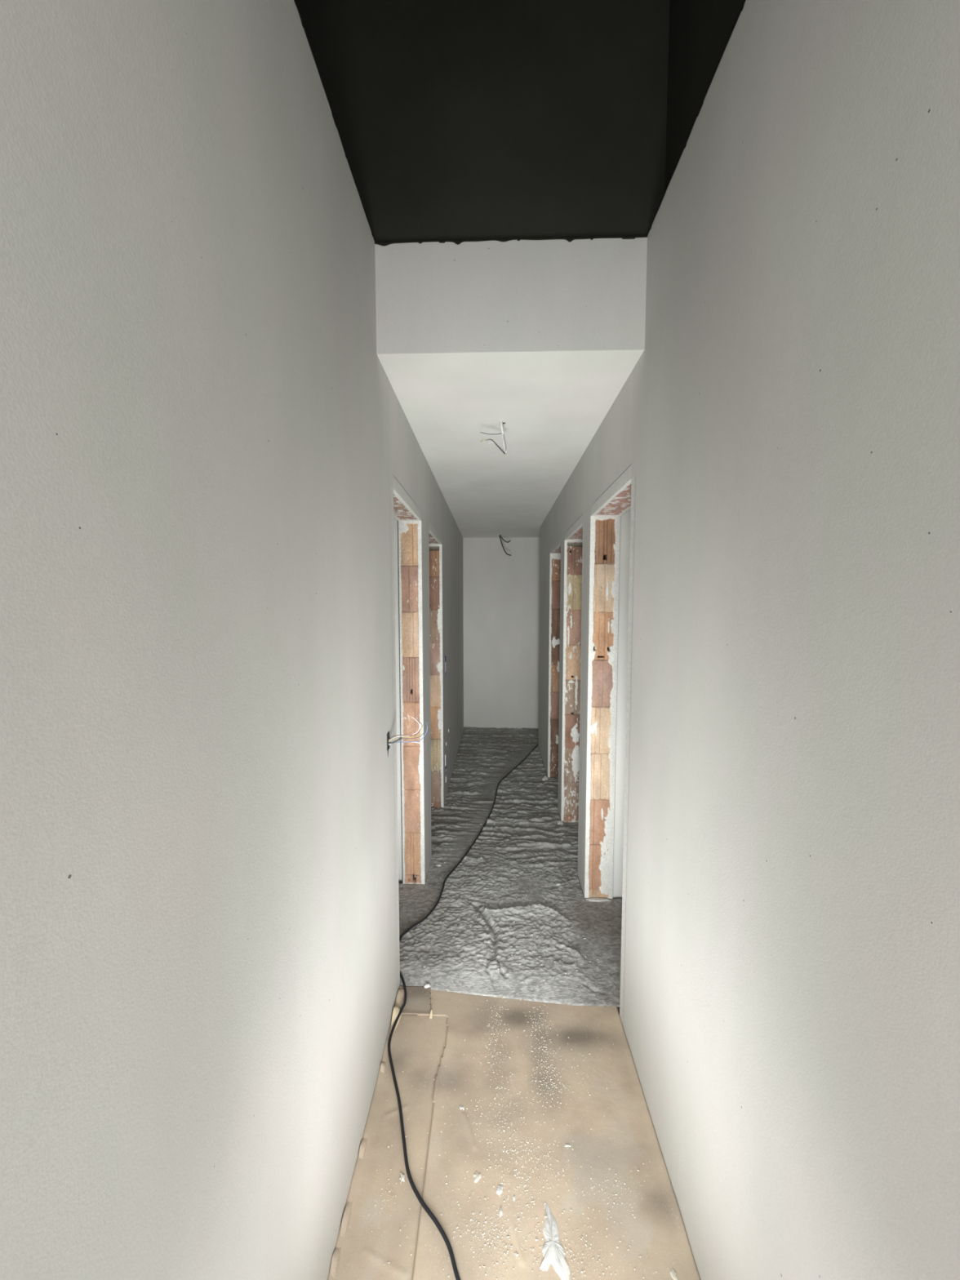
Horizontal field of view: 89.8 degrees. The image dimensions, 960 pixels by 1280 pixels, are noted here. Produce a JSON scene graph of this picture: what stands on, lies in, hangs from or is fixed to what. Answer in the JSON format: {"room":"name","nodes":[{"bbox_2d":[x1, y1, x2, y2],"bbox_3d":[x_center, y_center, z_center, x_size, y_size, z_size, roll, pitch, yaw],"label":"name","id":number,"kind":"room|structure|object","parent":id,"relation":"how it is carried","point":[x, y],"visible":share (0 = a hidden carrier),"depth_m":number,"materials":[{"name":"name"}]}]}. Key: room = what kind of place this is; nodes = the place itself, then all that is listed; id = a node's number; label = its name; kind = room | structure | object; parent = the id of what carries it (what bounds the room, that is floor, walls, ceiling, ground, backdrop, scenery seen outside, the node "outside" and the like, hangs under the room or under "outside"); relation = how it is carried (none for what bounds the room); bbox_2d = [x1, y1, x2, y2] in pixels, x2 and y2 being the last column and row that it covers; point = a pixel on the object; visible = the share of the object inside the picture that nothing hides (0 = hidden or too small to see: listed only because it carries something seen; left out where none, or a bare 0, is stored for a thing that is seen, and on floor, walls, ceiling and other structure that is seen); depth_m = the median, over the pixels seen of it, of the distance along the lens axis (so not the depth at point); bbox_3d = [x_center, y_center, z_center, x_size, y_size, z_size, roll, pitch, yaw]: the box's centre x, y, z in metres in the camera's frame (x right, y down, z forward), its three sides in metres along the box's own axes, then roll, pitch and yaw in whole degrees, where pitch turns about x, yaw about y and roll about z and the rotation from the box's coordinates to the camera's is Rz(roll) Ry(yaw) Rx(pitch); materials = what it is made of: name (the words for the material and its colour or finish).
{"room":"unfinished hallway","nodes":[
{"label":"unfinished hallway","id":0,"kind":"room"},
{"bbox_2d":[0,0,463,1279],"bbox_3d":[-0.410,0.026,2.698,0.135,2.996,7.750,0,4,2],"label":"wall","id":1,"kind":"structure","parent":0,"point":[205,433],"depth_m":0.66,"materials":[{"name":"grey paint"}]},
{"bbox_2d":[294,0,375,242],"bbox_3d":[-0.393,-1.353,1.108,0.014,0.015,1.185,0,4,2],"label":"trim","id":2,"kind":"structure","parent":1,"relation":"attached to","point":[295,2],"depth_m":1.24,"materials":[{"name":"black paint"}]},
{"bbox_2d":[390,475,426,991],"bbox_3d":[-0.417,0.410,2.479,0.135,2.262,0.892,0,4,2],"label":"door frame","id":3,"kind":"structure","parent":1,"relation":"in","point":[403,507],"depth_m":2.85,"materials":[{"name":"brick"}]},
{"bbox_2d":[386,715,429,755],"bbox_3d":[-0.297,0.386,1.959,0.186,0.150,0.040,-3,5,-31],"label":"cables","id":4,"kind":"object","parent":1,"relation":"attached to","point":[388,740],"visible":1,"depth_m":1.96,"materials":[{"name":"white plastic"}]},
{"bbox_2d":[427,520,444,860],"bbox_3d":[-0.385,0.330,3.564,0.135,2.262,0.889,0,4,2],"label":"door frame","id":5,"kind":"structure","parent":1,"relation":"in","point":[435,578],"depth_m":3.95,"materials":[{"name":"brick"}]},
{"bbox_2d":[444,656,445,675],"bbox_3d":[-0.296,0.217,4.098,0.010,0.150,0.075,0,4,2],"label":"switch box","id":6,"kind":"object","parent":1,"relation":"attached to","point":[445,656],"visible":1,"depth_m":4.07,"materials":[{"name":"blue plastic"}]},
{"bbox_2d":[393,516,402,880],"bbox_3d":[-1.546,0.209,2.805,2.142,2.617,7.870,0,4,2],"label":"wall","id":7,"kind":"structure","parent":0,"point":[395,521],"depth_m":2.92,"materials":[{"name":"white paint"}]},
{"bbox_2d":[462,537,540,727],"bbox_3d":[1.369,-0.071,6.585,3.458,2.617,0.120,0,4,2],"label":"wall","id":8,"kind":"structure","parent":0,"point":[501,590],"depth_m":6.55,"materials":[{"name":"grey paint"}]},
{"bbox_2d":[480,727,538,728],"bbox_3d":[0.585,1.218,6.638,1.623,0.022,0.010,0,4,2],"label":"trim","id":9,"kind":"structure","parent":8,"relation":"attached to","point":[480,727],"depth_m":6.63,"materials":[{"name":"white paint"}]},
{"bbox_2d":[398,874,619,1013],"bbox_3d":[0.183,1.576,2.854,5.600,0.120,7.870,0,4,2],"label":"floor","id":10,"kind":"structure","parent":0,"point":[399,882],"depth_m":2.98,"materials":[{"name":"concrete"}]},
{"bbox_2d":[327,985,447,1279],"bbox_3d":[-0.258,1.630,1.197,0.264,0.014,1.932,0,4,2],"label":"paper","id":11,"kind":"object","parent":10,"relation":"on","point":[415,1045],"visible":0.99,"depth_m":1.48,"materials":[{"name":"beige paper"}]},
{"bbox_2d":[329,1247,341,1278],"bbox_3d":[-0.378,1.621,1.259,0.017,0.017,0.060,0,4,2],"label":"paper tear","id":12,"kind":"object","parent":11,"relation":"on","point":[335,1255],"visible":1,"depth_m":1.25},
{"bbox_2d":[339,1200,352,1239],"bbox_3d":[-0.374,1.614,1.344,0.017,0.017,0.100,0,4,2],"label":"paper tear","id":13,"kind":"object","parent":11,"relation":"on","point":[347,1211],"visible":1,"depth_m":1.34},
{"bbox_2d":[358,1137,367,1159],"bbox_3d":[-0.370,1.601,1.518,0.017,0.017,0.070,0,4,2],"label":"paper tear","id":14,"kind":"object","parent":11,"relation":"on","point":[362,1146],"visible":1,"depth_m":1.51},
{"bbox_2d":[380,1061,386,1073],"bbox_3d":[-0.360,1.582,1.788,0.017,0.017,0.050,0,4,2],"label":"paper tear","id":15,"kind":"object","parent":11,"relation":"on","point":[383,1064],"visible":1,"depth_m":1.78},
{"bbox_2d":[390,1005,402,1034],"bbox_3d":[-0.349,1.552,1.969,0.030,0.045,0.128,1,4,12],"label":"paper curl","id":16,"kind":"object","parent":11,"relation":"on","point":[396,1011],"visible":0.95,"depth_m":1.98,"materials":[{"name":"beige paper"}]},
{"bbox_2d":[395,988,404,1008],"bbox_3d":[-0.344,1.550,2.086,0.033,0.023,0.110,0,4,2],"label":"flap","id":17,"kind":"object","parent":11,"relation":"on","point":[400,996],"visible":0.86,"depth_m":2.08,"materials":[{"name":"beige paper"}]},
{"bbox_2d":[399,1172,404,1184],"bbox_3d":[-0.233,1.613,1.443,0.018,0.005,0.033,0,4,2],"label":"chip","id":18,"kind":"object","parent":11,"relation":"on","point":[402,1178],"visible":1,"depth_m":1.44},
{"bbox_2d":[400,986,431,1014],"bbox_3d":[-0.281,1.562,2.090,0.155,0.005,0.150,0,4,2],"label":"paper","id":19,"kind":"object","parent":11,"relation":"on","point":[418,997],"visible":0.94,"depth_m":2.08,"materials":[{"name":"beige paper"}]},
{"bbox_2d":[429,1009,432,1018],"bbox_3d":[-0.204,1.564,2.012,0.012,0.019,0.026,0,4,2],"label":"flap","id":20,"kind":"object","parent":11,"relation":"on","point":[431,1011],"visible":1,"depth_m":2.01,"materials":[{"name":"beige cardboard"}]},
{"bbox_2d":[387,743,538,1279],"bbox_3d":[0.134,1.440,3.601,0.679,0.028,5.078,1,4,10],"label":"power cable","id":21,"kind":"object","parent":10,"relation":"on","point":[420,1198],"visible":0.91,"depth_m":1.64,"materials":[{"name":"black rubber"}]},
{"bbox_2d":[398,726,622,1006],"bbox_3d":[0.193,1.377,4.366,2.378,0.046,4.622,0,4,2],"label":"fleece","id":22,"kind":"object","parent":10,"relation":"on","point":[485,755],"visible":0.56,"depth_m":2.78},
{"bbox_2d":[423,983,430,988],"bbox_3d":[-0.237,1.552,2.162,0.028,0.012,0.019,0,4,2],"label":"clump","id":23,"kind":"object","parent":22,"relation":"on","point":[426,985],"visible":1,"depth_m":2.16,"materials":[{"name":"white"}]},
{"bbox_2d":[413,780,599,1026],"bbox_3d":[0.176,1.393,4.233,0.929,0.035,4.535,0,4,2],"label":"crumbs","id":24,"kind":"object","parent":22,"relation":"on","point":[491,780],"visible":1,"depth_m":2.42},
{"bbox_2d":[542,775,548,781],"bbox_3d":[0.642,1.351,4.720,0.064,0.030,0.121,1,4,15],"label":"clump","id":25,"kind":"object","parent":22,"relation":"on","point":[544,777],"visible":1,"depth_m":4.68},
{"bbox_2d":[557,820,564,826],"bbox_3d":[0.626,1.425,3.755,0.056,0.025,0.090,0,4,2],"label":"clump","id":26,"kind":"object","parent":22,"relation":"on","point":[559,822],"visible":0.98,"depth_m":3.74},
{"bbox_2d":[586,897,611,902],"bbox_3d":[0.678,1.502,2.785,0.173,0.015,0.045,0,4,2],"label":"clump","id":27,"kind":"object","parent":22,"relation":"on","point":[597,900],"visible":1,"depth_m":2.78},
{"bbox_2d":[412,989,700,1279],"bbox_3d":[0.136,1.629,1.188,0.846,0.013,1.938,0,4,2],"label":"paper","id":28,"kind":"object","parent":10,"relation":"on","point":[660,1233],"visible":1,"depth_m":1.51,"materials":[{"name":"beige paper"}]},
{"bbox_2d":[473,1171,480,1182],"bbox_3d":[-0.010,1.613,1.447,0.023,0.005,0.032,4,6,43],"label":"chip","id":29,"kind":"object","parent":28,"relation":"on","point":[477,1175],"visible":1,"depth_m":1.45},
{"bbox_2d":[496,1184,502,1195],"bbox_3d":[0.058,1.615,1.415,0.019,0.005,0.028,2,5,21],"label":"chip","id":30,"kind":"object","parent":28,"relation":"on","point":[500,1188],"visible":1,"depth_m":1.41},
{"bbox_2d":[499,1205,502,1216],"bbox_3d":[0.059,1.619,1.365,0.010,0.005,0.027,0,4,2],"label":"chip","id":31,"kind":"object","parent":28,"relation":"on","point":[500,1208],"visible":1,"depth_m":1.36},
{"bbox_2d":[349,1000,668,1279],"bbox_3d":[0.097,1.603,1.564,0.965,0.002,1.600,0,4,2],"label":"crumbs","id":32,"kind":"object","parent":28,"relation":"on","point":[504,1131],"visible":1,"depth_m":1.43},
{"bbox_2d":[539,1203,569,1279],"bbox_3d":[0.195,1.621,1.300,0.078,0.009,0.178,0,4,2],"label":"smear","id":33,"kind":"object","parent":28,"relation":"on","point":[553,1251],"visible":1,"depth_m":1.28,"materials":[{"name":"white paint"}]},
{"bbox_2d":[670,1268,677,1279],"bbox_3d":[0.498,1.628,1.234,0.018,0.005,0.022,-3,5,-36],"label":"chip","id":34,"kind":"object","parent":28,"relation":"on","point":[673,1273],"visible":1,"depth_m":1.23,"materials":[{"name":"white paint"}]},
{"bbox_2d":[377,350,644,537],"bbox_3d":[0.181,-1.163,2.652,5.600,0.140,7.870,0,4,2],"label":"ceiling","id":35,"kind":"structure","parent":0,"point":[551,405],"depth_m":2.33,"materials":[{"name":"white paint"}]},
{"bbox_2d":[480,420,507,453],"bbox_3d":[0.068,-0.994,2.370,0.134,0.168,0.048,0,4,2],"label":"wires","id":36,"kind":"object","parent":35,"relation":"hanging from","point":[501,423],"visible":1,"depth_m":2.35,"materials":[{"name":"white paint"}]},
{"bbox_2d":[497,534,511,555],"bbox_3d":[0.319,-1.227,6.204,0.172,0.284,0.027,0,4,2],"label":"cables","id":37,"kind":"object","parent":35,"relation":"hanging from","point":[500,535],"visible":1,"depth_m":6.20,"materials":[{"name":"black rubber"}]},
{"bbox_2d":[374,237,647,354],"bbox_3d":[0.107,-1.218,1.766,0.950,0.378,0.144,0,4,2],"label":"wall","id":38,"kind":"structure","parent":0,"point":[553,295],"depth_m":1.69,"materials":[{"name":"grey paint"}]},
{"bbox_2d":[374,234,647,245],"bbox_3d":[0.105,-1.394,1.686,0.950,0.019,0.014,0,4,2],"label":"trim","id":39,"kind":"structure","parent":38,"relation":"attached to","point":[570,239],"depth_m":1.68,"materials":[{"name":"black paint"}]},
{"bbox_2d":[296,0,743,240],"bbox_3d":[-0.192,-2.442,0.129,1.800,2.304,3.205,0,4,2],"label":"ceiling","id":40,"kind":"structure","parent":0,"point":[455,119],"depth_m":1.65,"materials":[{"name":"black paint"}]},
{"bbox_2d":[613,508,631,898],"bbox_3d":[1.875,0.219,2.643,2.210,2.617,7.750,0,4,2],"label":"wall","id":41,"kind":"structure","parent":0,"point":[624,548],"depth_m":2.73,"materials":[{"name":"white paint"}]},
{"bbox_2d":[537,0,959,1279],"bbox_3d":[0.675,0.061,2.221,0.163,2.996,6.860,0,4,2],"label":"wall","id":42,"kind":"structure","parent":0,"point":[786,421],"depth_m":0.82,"materials":[{"name":"grey paint"}]},
{"bbox_2d":[546,537,561,812],"bbox_3d":[0.736,0.277,4.276,0.163,2.262,0.866,0,4,2],"label":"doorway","id":43,"kind":"structure","parent":42,"relation":"in","point":[555,555],"depth_m":4.65,"materials":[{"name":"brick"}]},
{"bbox_2d":[560,514,584,877],"bbox_3d":[0.708,0.347,3.326,0.163,2.262,0.862,0,4,2],"label":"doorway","id":44,"kind":"structure","parent":42,"relation":"in","point":[573,550],"depth_m":3.69,"materials":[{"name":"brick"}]},
{"bbox_2d":[582,463,635,1024],"bbox_3d":[0.678,0.421,2.325,0.163,2.262,0.902,0,4,2],"label":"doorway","id":45,"kind":"structure","parent":42,"relation":"in","point":[604,531],"depth_m":2.70,"materials":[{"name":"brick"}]},
{"bbox_2d":[647,0,745,235],"bbox_3d":[0.567,-1.351,1.080,0.014,0.015,1.185,0,4,2],"label":"trim","id":46,"kind":"structure","parent":42,"relation":"attached to","point":[743,3],"depth_m":1.23,"materials":[{"name":"black paint"}]}
]}

